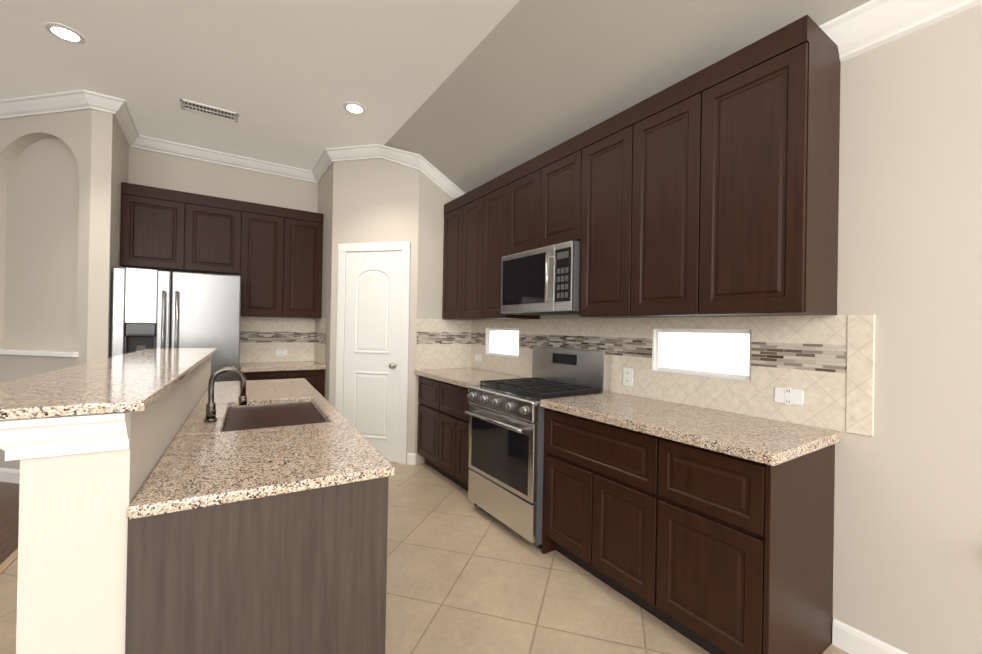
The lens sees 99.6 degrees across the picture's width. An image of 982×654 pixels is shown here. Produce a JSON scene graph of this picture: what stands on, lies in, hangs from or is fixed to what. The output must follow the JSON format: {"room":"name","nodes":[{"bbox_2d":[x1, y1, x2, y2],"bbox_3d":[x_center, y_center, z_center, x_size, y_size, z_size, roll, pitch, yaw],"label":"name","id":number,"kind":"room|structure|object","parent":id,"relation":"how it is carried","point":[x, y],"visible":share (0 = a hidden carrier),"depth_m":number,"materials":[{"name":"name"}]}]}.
{"room":"kitchen","nodes":[
{"label":"kitchen","id":0,"kind":"room"},
{"bbox_2d":[0,482,19,574],"bbox_3d":[-4.288,1.249,-0.299,6.086,0.007,11.286,1,0,-33],"label":"floor","id":1,"kind":"structure","parent":0,"point":[9,512],"depth_m":2.71,"materials":[{"name":"brown wood"}]},
{"bbox_2d":[0,109,128,469],"bbox_3d":[-4.675,-0.440,3.612,2.383,3.400,2.263,1,0,-33],"label":"wall","id":2,"kind":"structure","parent":0,"point":[63,176],"depth_m":3.44,"materials":[{"name":"paint"}]},
{"bbox_2d":[0,468,19,483],"bbox_3d":[-4.763,1.205,3.579,2.273,0.108,2.243,1,0,-33],"label":"baseboard","id":3,"kind":"structure","parent":2,"relation":"attached to","point":[6,475],"depth_m":3.39,"materials":[{"name":"white wood"}]},
{"bbox_2d":[0,89,131,119],"bbox_3d":[-4.617,-1.787,3.588,2.532,0.104,2.350,1,0,-33],"label":"crown molding","id":4,"kind":"structure","parent":2,"relation":"attached to","point":[68,101],"depth_m":3.29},
{"bbox_2d":[128,147,325,364],"bbox_3d":[-2.719,-0.404,4.172,1.900,3.400,0.760,1,0,-33],"label":"wall","id":5,"kind":"structure","parent":0,"point":[262,339],"depth_m":4.51,"materials":[{"name":"paint"}]},
{"bbox_2d":[114,116,142,147],"bbox_3d":[-3.183,-1.762,3.634,0.088,0.104,0.630,1,0,-33],"label":"crown molding","id":6,"kind":"structure","parent":5,"relation":"attached to","point":[128,128],"depth_m":3.73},
{"bbox_2d":[120,182,322,317],"bbox_3d":[-2.657,-0.689,4.262,1.681,1.150,0.349,1,0,-33],"label":"upper cabinet","id":7,"kind":"object","parent":5,"relation":"attached to","point":[270,255],"visible":0.96,"depth_m":4.13,"materials":[{"name":"brown wood"}]},
{"bbox_2d":[128,136,315,182],"bbox_3d":[-2.713,-1.751,4.377,1.690,0.104,0.088,1,0,-33],"label":"crown molding","id":8,"kind":"structure","parent":5,"relation":"attached to","point":[146,143],"depth_m":4.31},
{"bbox_2d":[276,349,286,355],"bbox_3d":[-2.354,0.285,4.670,0.115,0.082,0.007,1,0,-33],"label":"outlet","id":9,"kind":"object","parent":5,"relation":"attached to","point":[280,352],"visible":1,"depth_m":4.67,"materials":[{"name":"white plastic"}]},
{"bbox_2d":[317,158,471,463],"bbox_3d":[-1.101,-0.373,4.726,1.430,3.400,1.620,1,0,-33],"label":"wall","id":10,"kind":"structure","parent":0,"point":[372,200],"depth_m":4.13,"materials":[{"name":"paint"}]},
{"bbox_2d":[308,144,375,182],"bbox_3d":[-1.590,-1.731,4.384,0.369,0.104,1.134,1,0,-33],"label":"crown molding","id":11,"kind":"structure","parent":10,"relation":"attached to","point":[361,152],"depth_m":4.16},
{"bbox_2d":[335,242,410,463],"bbox_3d":[-1.181,0.244,4.111,0.551,2.158,0.567,1,0,-33],"label":"door","id":12,"kind":"structure","parent":10,"relation":"attached to","point":[372,354],"depth_m":4.10,"materials":[{"name":"white wood"}]},
{"bbox_2d":[380,146,465,198],"bbox_3d":[-0.596,-1.463,4.046,0.873,0.580,0.098,1,0,-33],"label":"crown molding","id":13,"kind":"structure","parent":10,"relation":"attached to","point":[412,160],"depth_m":4.04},
{"bbox_2d":[0,462,848,653],"bbox_3d":[-0.802,1.322,1.964,4.000,0.001,11.200,1,0,-33],"label":"floor","id":14,"kind":"structure","parent":0,"point":[465,575],"depth_m":2.07,"materials":[{"name":"tile"}]},
{"bbox_2d":[111,266,240,381],"bbox_3d":[-2.874,0.400,3.857,0.900,1.785,0.746,1,0,-33],"label":"refrigerator","id":15,"kind":"object","parent":14,"relation":"on","point":[155,309],"visible":0.52,"depth_m":3.60,"materials":[{"name":"grey metal"}]},
{"bbox_2d":[0,378,394,653],"bbox_3d":[-1.258,0.749,2.036,0.962,1.130,2.406,1,0,-33],"label":"kitchen island","id":16,"kind":"object","parent":14,"relation":"on","point":[158,514],"depth_m":1.04,"materials":[{"name":"paint"}]},
{"bbox_2d":[0,348,219,415],"bbox_3d":[-1.539,0.166,1.855,0.532,0.023,2.409,1,0,-33],"label":"island countertop","id":17,"kind":"structure","parent":16,"relation":"on","point":[162,375],"depth_m":1.26,"materials":[{"name":"beige stone"}]},
{"bbox_2d":[204,367,246,422],"bbox_3d":[-1.156,0.285,1.812,0.156,0.229,0.112,1,0,-33],"label":"faucet","id":18,"kind":"object","parent":16,"relation":"on","point":[211,411],"visible":1,"depth_m":1.76,"materials":[{"name":"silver metal"}]},
{"bbox_2d":[239,361,325,396],"bbox_3d":[-2.223,0.849,4.389,0.766,0.915,0.635,1,0,-33],"label":"base cabinet","id":19,"kind":"object","parent":14,"relation":"on","point":[312,373],"visible":0.27,"depth_m":4.22,"materials":[{"name":"black"}]},
{"bbox_2d":[415,368,531,505],"bbox_3d":[-0.180,0.881,3.719,0.635,0.915,1.105,1,0,-33],"label":"base cabinet","id":20,"kind":"object","parent":14,"relation":"on","point":[443,432],"visible":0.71,"depth_m":3.57,"materials":[{"name":"black wood"}]},
{"bbox_2d":[465,346,608,548],"bbox_3d":[0.284,0.749,2.906,0.708,1.190,0.752,1,0,-33],"label":"range","id":21,"kind":"object","parent":14,"relation":"on","point":[506,451],"visible":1,"depth_m":2.75,"materials":[{"name":"grey metal"}]},
{"bbox_2d":[540,392,841,653],"bbox_3d":[0.885,0.894,2.107,0.635,0.915,1.235,1,0,-33],"label":"base cabinet","id":22,"kind":"object","parent":14,"relation":"on","point":[710,531],"visible":1,"depth_m":1.73,"materials":[{"name":"black wood"}]},
{"bbox_2d":[0,0,870,192],"bbox_3d":[-2.984,-1.564,0.500,9.050,0.517,11.200,1,0,-33],"label":"ceiling","id":23,"kind":"structure","parent":0,"point":[465,96],"depth_m":2.69,"materials":[{"name":"paint"}]},
{"bbox_2d":[44,22,85,42],"bbox_3d":[-2.615,-1.803,2.552,0.180,0.010,0.180,1,0,-33],"label":"recessed light","id":24,"kind":"object","parent":23,"relation":"in","point":[64,32],"visible":1,"depth_m":2.54,"materials":[{"name":"white plastic"}]},
{"bbox_2d":[179,98,238,121],"bbox_3d":[-2.331,-1.794,3.447,0.400,0.012,0.170,1,0,-33],"label":"ceiling vent","id":25,"kind":"object","parent":23,"relation":"in","point":[207,110],"visible":1,"depth_m":3.44,"materials":[{"name":"grey metal"}]},
{"bbox_2d":[343,102,365,113],"bbox_3d":[-1.106,-1.774,3.369,0.180,0.010,0.180,1,0,-33],"label":"recessed light","id":26,"kind":"object","parent":23,"relation":"in","point":[354,107],"visible":0.96,"depth_m":3.35,"materials":[{"name":"white plastic"}]},
{"bbox_2d":[471,4,981,653],"bbox_3d":[1.789,-0.336,1.494,0.170,3.400,7.580,1,0,-33],"label":"wall","id":27,"kind":"structure","parent":0,"point":[883,368],"depth_m":1.64,"materials":[{"name":"paint"}]},
{"bbox_2d":[442,196,473,319],"bbox_3d":[-0.232,-0.648,4.103,0.348,1.150,0.386,1,0,-33],"label":"upper cabinet","id":28,"kind":"object","parent":27,"relation":"attached to","point":[452,209],"depth_m":4.02,"materials":[{"name":"brown wood"}]},
{"bbox_2d":[475,354,481,361],"bbox_3d":[-0.129,0.312,4.223,0.007,0.082,0.115,1,0,-33],"label":"electrical outlet","id":29,"kind":"object","parent":27,"relation":"attached to","point":[478,357],"visible":1,"depth_m":4.21,"materials":[{"name":"white plastic"}]},
{"bbox_2d":[458,185,501,319],"bbox_3d":[-0.026,-0.645,3.793,0.348,1.150,0.358,1,0,-33],"label":"upper cabinet","id":30,"kind":"object","parent":27,"relation":"attached to","point":[470,241],"depth_m":3.73,"materials":[{"name":"brown wood"}]},
{"bbox_2d":[478,173,521,319],"bbox_3d":[0.171,-0.643,3.494,0.348,1.150,0.357,1,0,-33],"label":"upper cabinet","id":31,"kind":"object","parent":27,"relation":"attached to","point":[493,191],"depth_m":3.43,"materials":[{"name":"brown wood"}]},
{"bbox_2d":[486,328,518,358],"bbox_3d":[0.151,0.145,3.933,0.119,0.270,0.550,1,0,-33],"label":"window","id":32,"kind":"structure","parent":27,"relation":"in","point":[502,342],"depth_m":4.03,"materials":[{"name":"white glass"}]},
{"bbox_2d":[502,156,537,318],"bbox_3d":[0.377,-0.641,3.181,0.348,1.150,0.393,1,0,-33],"label":"upper cabinet","id":33,"kind":"object","parent":27,"relation":"attached to","point":[522,180],"depth_m":3.10,"materials":[{"name":"brown wood"}]},
{"bbox_2d":[534,135,577,318],"bbox_3d":[0.594,-0.638,2.854,0.348,1.150,0.392,1,0,-33],"label":"upper cabinet","id":34,"kind":"object","parent":27,"relation":"attached to","point":[557,166],"depth_m":2.77,"materials":[{"name":"brown wood"}]},
{"bbox_2d":[501,240,579,315],"bbox_3d":[0.437,-0.316,2.988,0.450,0.444,0.773,1,0,-33],"label":"microwave","id":35,"kind":"object","parent":34,"relation":"attached to","point":[542,281],"visible":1,"depth_m":2.80,"materials":[{"name":"grey metal"}]},
{"bbox_2d":[578,108,629,317],"bbox_3d":[0.808,-0.636,2.530,0.348,1.150,0.385,1,0,-33],"label":"upper cabinet","id":36,"kind":"object","parent":27,"relation":"attached to","point":[604,148],"depth_m":2.44,"materials":[{"name":"brown wood"}]},
{"bbox_2d":[623,368,632,385],"bbox_3d":[0.885,0.323,2.687,0.007,0.115,0.072,1,0,-33],"label":"electrical outlet","id":37,"kind":"object","parent":27,"relation":"attached to","point":[627,376],"visible":1,"depth_m":2.68,"materials":[{"name":"white plastic"}]},
{"bbox_2d":[626,72,697,317],"bbox_3d":[1.020,-0.633,2.209,0.348,1.150,0.385,1,0,-33],"label":"upper cabinet","id":38,"kind":"object","parent":27,"relation":"attached to","point":[660,177],"depth_m":2.12,"materials":[{"name":"brown wood"}]},
{"bbox_2d":[653,329,751,380],"bbox_3d":[1.200,0.141,2.345,0.119,0.260,0.565,1,0,-33],"label":"window","id":39,"kind":"structure","parent":27,"relation":"in","point":[722,353],"depth_m":2.36,"materials":[{"name":"white glass"}]},
{"bbox_2d":[694,15,840,316],"bbox_3d":[1.242,-0.631,1.873,0.348,1.150,0.420,1,0,-33],"label":"upper cabinet","id":40,"kind":"object","parent":27,"relation":"attached to","point":[712,190],"depth_m":1.74,"materials":[{"name":"brown wood"}]},
{"bbox_2d":[775,387,802,405],"bbox_3d":[1.384,0.322,1.932,0.007,0.082,0.115,1,0,-33],"label":"electrical outlet","id":41,"kind":"object","parent":27,"relation":"attached to","point":[787,396],"visible":1,"depth_m":1.93,"materials":[{"name":"white plastic"}]},
{"bbox_2d":[832,618,907,653],"bbox_3d":[2.624,1.320,0.030,0.014,0.108,4.197,1,0,-33],"label":"baseboard","id":42,"kind":"structure","parent":27,"relation":"attached to","point":[848,639],"depth_m":1.71,"materials":[{"name":"white wood"}]},
{"bbox_2d":[819,0,981,61],"bbox_3d":[1.787,-1.218,1.306,0.088,0.152,7.280,1,0,-33],"label":"crown molding","id":43,"kind":"structure","parent":27,"relation":"attached to","point":[864,28],"depth_m":1.65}
]}

